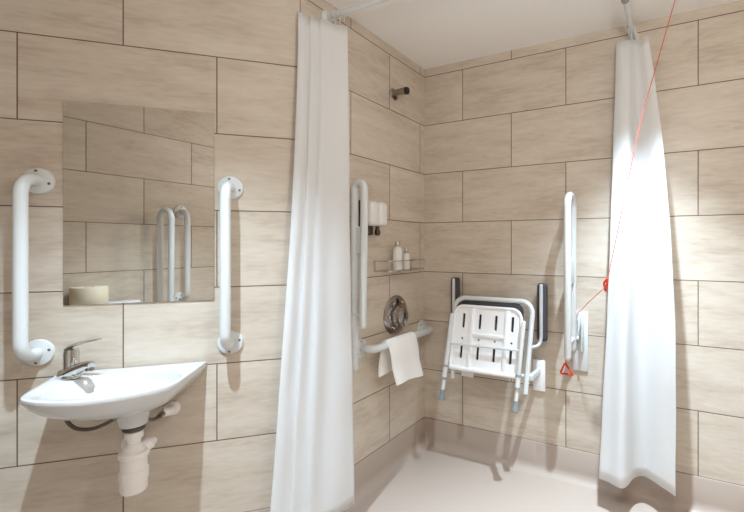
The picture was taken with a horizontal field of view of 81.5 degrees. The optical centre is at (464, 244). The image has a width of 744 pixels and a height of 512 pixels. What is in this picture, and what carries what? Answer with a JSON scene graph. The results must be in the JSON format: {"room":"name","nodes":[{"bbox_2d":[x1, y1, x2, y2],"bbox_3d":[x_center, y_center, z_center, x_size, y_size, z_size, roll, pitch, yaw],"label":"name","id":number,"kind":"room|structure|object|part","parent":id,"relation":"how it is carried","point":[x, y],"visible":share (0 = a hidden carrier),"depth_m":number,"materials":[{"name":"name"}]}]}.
{"room":"accessible bathroom","nodes":[
{"label":"accessible bathroom","id":0,"kind":"room"},
{"bbox_2d":[0,0,299,511],"bbox_3d":[-1.984,0.072,1.358,2.714,2.310,0.100,0,0,-18],"label":"wall","id":1,"kind":"structure","parent":0,"point":[236,61],"depth_m":1.58,"materials":[{"name":"tile"}]},
{"bbox_2d":[12,168,55,365],"bbox_3d":[-1.472,0.077,1.416,0.092,0.691,0.114,0,0,-18],"label":"grab bar","id":2,"kind":"object","parent":1,"relation":"attached to","point":[38,352],"visible":1,"depth_m":1.38,"materials":[{"name":"white metal"}]},
{"bbox_2d":[20,361,206,428],"bbox_3d":[-1.159,0.528,1.386,0.455,0.153,0.361,0,0,-18],"label":"basin","id":3,"kind":"object","parent":1,"relation":"attached to","point":[128,395],"visible":1,"depth_m":1.37,"materials":[{"name":"white ceramic"}]},
{"bbox_2d":[56,338,101,379],"bbox_3d":[-1.307,0.391,1.421,0.142,0.150,0.052,0,0,15],"label":"tap","id":4,"kind":"object","parent":3,"relation":"on","point":[73,368],"visible":1,"depth_m":1.41,"materials":[{"name":"silver metal"}]},
{"bbox_3d":[-1.311,0.427,1.416,0.136,0.077,0.044,0,0,19],"label":"spout","id":5,"kind":"part","parent":4,"relation":"part of","materials":[{"name":"silver metal"}]},
{"bbox_3d":[-1.292,0.339,1.425,0.117,0.046,0.026,0,0,4],"label":"lever","id":6,"kind":"part","parent":4,"relation":"part of","materials":[{"name":"silver metal"}]},
{"bbox_2d":[64,419,115,431],"bbox_3d":[-1.252,0.572,1.417,0.196,0.121,0.024,0,0,1],"label":"supply hose","id":7,"kind":"object","parent":3,"relation":"attached to","point":[68,423],"visible":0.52,"depth_m":1.42,"materials":[{"name":"metal"}]},
{"bbox_2d":[117,424,157,496],"bbox_3d":[-1.150,0.718,1.481,0.107,0.226,0.238,0,0,-37],"label":"trap","id":8,"kind":"object","parent":3,"relation":"attached to","point":[133,474],"visible":0.98,"depth_m":1.39,"materials":[{"name":"white plastic"}]},
{"bbox_2d":[63,100,213,304],"bbox_3d":[-1.200,-0.148,1.563,0.471,0.727,0.006,0,0,-18],"label":"wall mirror","id":9,"kind":"object","parent":1,"relation":"attached to","point":[138,182],"visible":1,"depth_m":1.55,"materials":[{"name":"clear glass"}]},
{"bbox_2d":[148,401,180,420],"bbox_3d":[-1.092,0.612,1.515,0.052,0.068,0.171,0,0,-12],"label":"supply valve","id":10,"kind":"object","parent":1,"relation":"attached to","point":[172,407],"visible":0.87,"depth_m":1.55,"materials":[{"name":"white plastic"}]},
{"bbox_2d":[217,176,243,353],"bbox_3d":[-0.906,0.081,1.604,0.092,0.700,0.113,0,0,-18],"label":"grab bar","id":11,"kind":"object","parent":1,"relation":"attached to","point":[229,188],"visible":1,"depth_m":1.56,"materials":[{"name":"white metal"}]},
{"bbox_2d":[249,508,269,511],"bbox_3d":[-1.836,1.147,1.328,2.493,0.162,0.050,0,0,-18],"label":"baseboard","id":12,"kind":"structure","parent":1,"relation":"attached to","point":[266,509],"depth_m":1.69,"materials":[{"name":"tile"}]},
{"bbox_2d":[300,0,423,464],"bbox_3d":[-0.487,0.072,2.235,0.100,2.310,1.062,0,0,27],"label":"wall","id":13,"kind":"structure","parent":0,"point":[386,134],"depth_m":2.24,"materials":[{"name":"tile"}]},
{"bbox_2d":[351,179,367,370],"bbox_3d":[-0.502,0.175,1.953,0.126,0.955,0.080,0,0,27],"label":"support rail","id":14,"kind":"object","parent":13,"relation":"attached to","point":[359,235],"visible":0.86,"depth_m":1.94,"materials":[{"name":"white metal"}]},
{"bbox_2d":[359,200,386,235],"bbox_3d":[-0.456,-0.130,2.078,0.096,0.170,0.136,0,0,27],"label":"soap dispenser","id":15,"kind":"object","parent":13,"relation":"attached to","point":[377,211],"visible":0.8,"depth_m":2.04,"materials":[{"name":"white plastic"}]},
{"bbox_2d":[344,417,426,511],"bbox_3d":[-0.447,1.147,2.147,0.050,0.162,0.983,0,0,27],"label":"baseboard","id":16,"kind":"structure","parent":13,"relation":"attached to","point":[378,467],"depth_m":2.24,"materials":[{"name":"tile"}]},
{"bbox_2d":[383,295,407,334],"bbox_3d":[-0.352,0.389,2.312,0.073,0.216,0.216,0,0,27],"label":"shower valve","id":17,"kind":"object","parent":13,"relation":"attached to","point":[395,316],"visible":1,"depth_m":2.28,"materials":[{"name":"silver metal"}]},
{"bbox_3d":[-0.349,0.393,2.310,0.049,0.124,0.124,0,0,27],"label":"control knob","id":18,"kind":"part","parent":17,"relation":"part of","materials":[{"name":"silver metal"}]},
{"bbox_2d":[359,320,432,357],"bbox_3d":[-0.345,0.509,2.292,0.102,0.092,0.652,0,0,27],"label":"grab bar","id":19,"kind":"object","parent":13,"relation":"attached to","point":[423,329],"visible":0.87,"depth_m":2.08,"materials":[{"name":"white metal"}]},
{"bbox_2d":[378,331,422,385],"bbox_3d":[-0.334,0.607,2.225,0.080,0.250,0.302,0,0,27],"label":"hand towel","id":20,"kind":"object","parent":19,"relation":"hanging from","point":[402,355],"visible":0.98,"depth_m":2.19,"materials":[{"name":"fabric"}]},
{"bbox_2d":[374,259,424,271],"bbox_3d":[-0.345,0.111,2.282,0.104,0.058,0.337,0,0,27],"label":"wire shelf","id":21,"kind":"object","parent":13,"relation":"attached to","point":[410,260],"visible":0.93,"depth_m":2.20,"materials":[{"name":"silver metal"}]},
{"bbox_2d":[393,242,401,269],"bbox_3d":[-0.359,0.059,2.245,0.052,0.149,0.052,0,0,27],"label":"shampoo bottle","id":22,"kind":"object","parent":21,"relation":"on","point":[397,250],"visible":0.98,"depth_m":2.22,"materials":[{"name":"white plastic"}]},
{"bbox_3d":[-0.345,0.085,2.282,0.104,0.006,0.336,0,0,27],"label":"guard rail","id":23,"kind":"part","parent":21,"relation":"part of","materials":[{"name":"silver metal"}]},
{"bbox_2d":[403,248,409,268],"bbox_3d":[-0.321,0.077,2.307,0.039,0.113,0.039,0,0,27],"label":"shampoo bottle","id":24,"kind":"object","parent":21,"relation":"on","point":[406,256],"visible":1,"depth_m":2.29,"materials":[{"name":"white plastic"}]},
{"bbox_2d":[390,87,409,99],"bbox_3d":[-0.351,-0.826,2.286,0.097,0.065,0.055,0,0,27],"label":"shower head","id":25,"kind":"object","parent":13,"relation":"attached to","point":[394,93],"visible":1,"depth_m":2.28},
{"bbox_2d":[350,448,675,511],"bbox_3d":[-0.674,1.277,1.295,4.389,0.100,2.910,0,0,27],"label":"floor","id":26,"kind":"structure","parent":0,"point":[433,481],"depth_m":2.08,"materials":[{"name":"plastic"}]},
{"bbox_2d":[326,0,737,68],"bbox_3d":[-0.674,-1.133,1.295,4.389,0.100,2.910,0,0,27],"label":"ceiling","id":27,"kind":"structure","parent":0,"point":[430,33],"depth_m":2.03,"materials":[{"name":"paint"}]},
{"bbox_2d":[321,0,639,40],"bbox_3d":[0.111,-1.030,1.941,1.233,0.104,0.850,0,0,27],"label":"rail","id":28,"kind":"object","parent":27,"relation":"attached to","point":[324,13],"visible":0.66,"depth_m":1.80,"materials":[{"name":"white metal"}]},
{"bbox_2d":[270,7,354,511],"bbox_3d":[-0.616,0.055,1.709,0.132,2.155,0.340,0,0,27],"label":"shower curtain","id":29,"kind":"object","parent":28,"relation":"hanging from","point":[313,471],"visible":0.98,"depth_m":1.73,"materials":[{"name":"fabric"}]},
{"bbox_2d":[599,26,675,495],"bbox_3d":[0.792,0.031,1.931,0.318,2.107,0.201,0,0,27],"label":"shower curtain","id":30,"kind":"object","parent":28,"relation":"hanging from","point":[638,431],"visible":0.99,"depth_m":1.93,"materials":[{"name":"fabric"}]},
{"bbox_2d":[560,0,674,375],"bbox_3d":[0.692,-0.206,1.938,0.124,1.754,0.617,0,0,-42],"label":"pull cord","id":31,"kind":"object","parent":27,"relation":"hanging from","point":[606,280],"visible":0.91,"depth_m":1.87,"materials":[{"name":"red plastic"}]},
{"bbox_3d":[0.522,0.638,2.155,0.070,0.065,0.014,0,0,27],"label":"triangle handle","id":32,"kind":"part","parent":31,"relation":"part of","materials":[{"name":"red plastic"}]},
{"bbox_3d":[0.599,0.402,2.051,0.058,0.412,0.275,0,0,-27],"label":"cord","id":33,"kind":"part","parent":31,"relation":"part of","materials":[{"name":"red plastic"}]},
{"bbox_3d":[0.644,0.182,1.913,0.014,0.066,0.034,0,0,-26],"label":"triangle handle","id":34,"kind":"part","parent":31,"relation":"part of","materials":[{"name":"red plastic"}]},
{"bbox_3d":[0.768,-0.464,1.821,0.290,1.231,0.016,0,0,31],"label":"cord","id":35,"kind":"part","parent":31,"relation":"part of","materials":[{"name":"red plastic"}]},
{"bbox_2d":[424,0,743,485],"bbox_3d":[0.801,0.072,2.127,2.500,2.310,0.100,0,0,27],"label":"wall","id":36,"kind":"structure","parent":0,"point":[508,134],"depth_m":2.19,"materials":[{"name":"tile"}]},
{"bbox_2d":[438,277,547,412],"bbox_3d":[0.137,0.517,2.260,0.576,0.650,0.258,0,0,27],"label":"shower seat","id":37,"kind":"object","parent":36,"relation":"attached to","point":[486,335],"visible":1,"depth_m":2.24,"materials":[{"name":"white plastic"}]},
{"bbox_3d":[-0.088,0.527,2.322,0.024,0.293,0.081,0,0,35],"label":"leg","id":38,"kind":"part","parent":37,"relation":"part of","materials":[{"name":"white metal"}]},
{"bbox_3d":[0.016,0.700,2.457,0.076,0.145,0.014,0,0,27],"label":"wall plate","id":39,"kind":"part","parent":37,"relation":"part of","materials":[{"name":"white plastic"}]},
{"bbox_3d":[0.092,0.673,2.225,0.406,0.024,0.025,0,0,27],"label":"rail","id":40,"kind":"part","parent":37,"relation":"part of","materials":[{"name":"white plastic"}]},
{"bbox_3d":[0.110,0.510,2.262,0.400,0.338,0.078,0,0,27],"label":"seat panel","id":41,"kind":"part","parent":37,"relation":"part of","materials":[{"name":"white plastic"}]},
{"bbox_3d":[0.134,0.524,2.265,0.485,0.471,0.118,0,0,27],"label":"seat frame","id":42,"kind":"part","parent":37,"relation":"part of","materials":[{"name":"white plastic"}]},
{"bbox_3d":[0.286,0.531,2.135,0.024,0.280,0.081,0,0,35],"label":"leg","id":43,"kind":"part","parent":37,"relation":"part of","materials":[{"name":"white metal"}]},
{"bbox_3d":[0.367,0.676,2.193,0.020,0.031,0.146,0,0,27],"label":"bracket arm","id":44,"kind":"part","parent":37,"relation":"part of","materials":[{"name":"white metal"}]},
{"bbox_3d":[0.402,0.705,2.263,0.068,0.165,0.014,0,0,27],"label":"wall plate","id":45,"kind":"part","parent":37,"relation":"part of","materials":[{"name":"white plastic"}]},
{"bbox_2d":[564,192,587,371],"bbox_3d":[0.553,0.195,2.090,0.086,0.915,0.188,0,0,27],"label":"support rail","id":46,"kind":"object","parent":36,"relation":"attached to","point":[575,327],"visible":1,"depth_m":2.12,"materials":[{"name":"white metal"}]},
{"bbox_3d":[0.596,0.497,2.168,0.080,0.310,0.010,0,0,27],"label":"wall plate","id":47,"kind":"part","parent":46,"relation":"part of","materials":[{"name":"white metal"}]},
{"bbox_2d":[425,417,743,511],"bbox_3d":[0.767,1.147,2.060,2.300,0.162,0.050,0,0,27],"label":"baseboard","id":48,"kind":"structure","parent":36,"relation":"attached to","point":[574,467],"depth_m":2.19,"materials":[{"name":"tile"}]}
]}

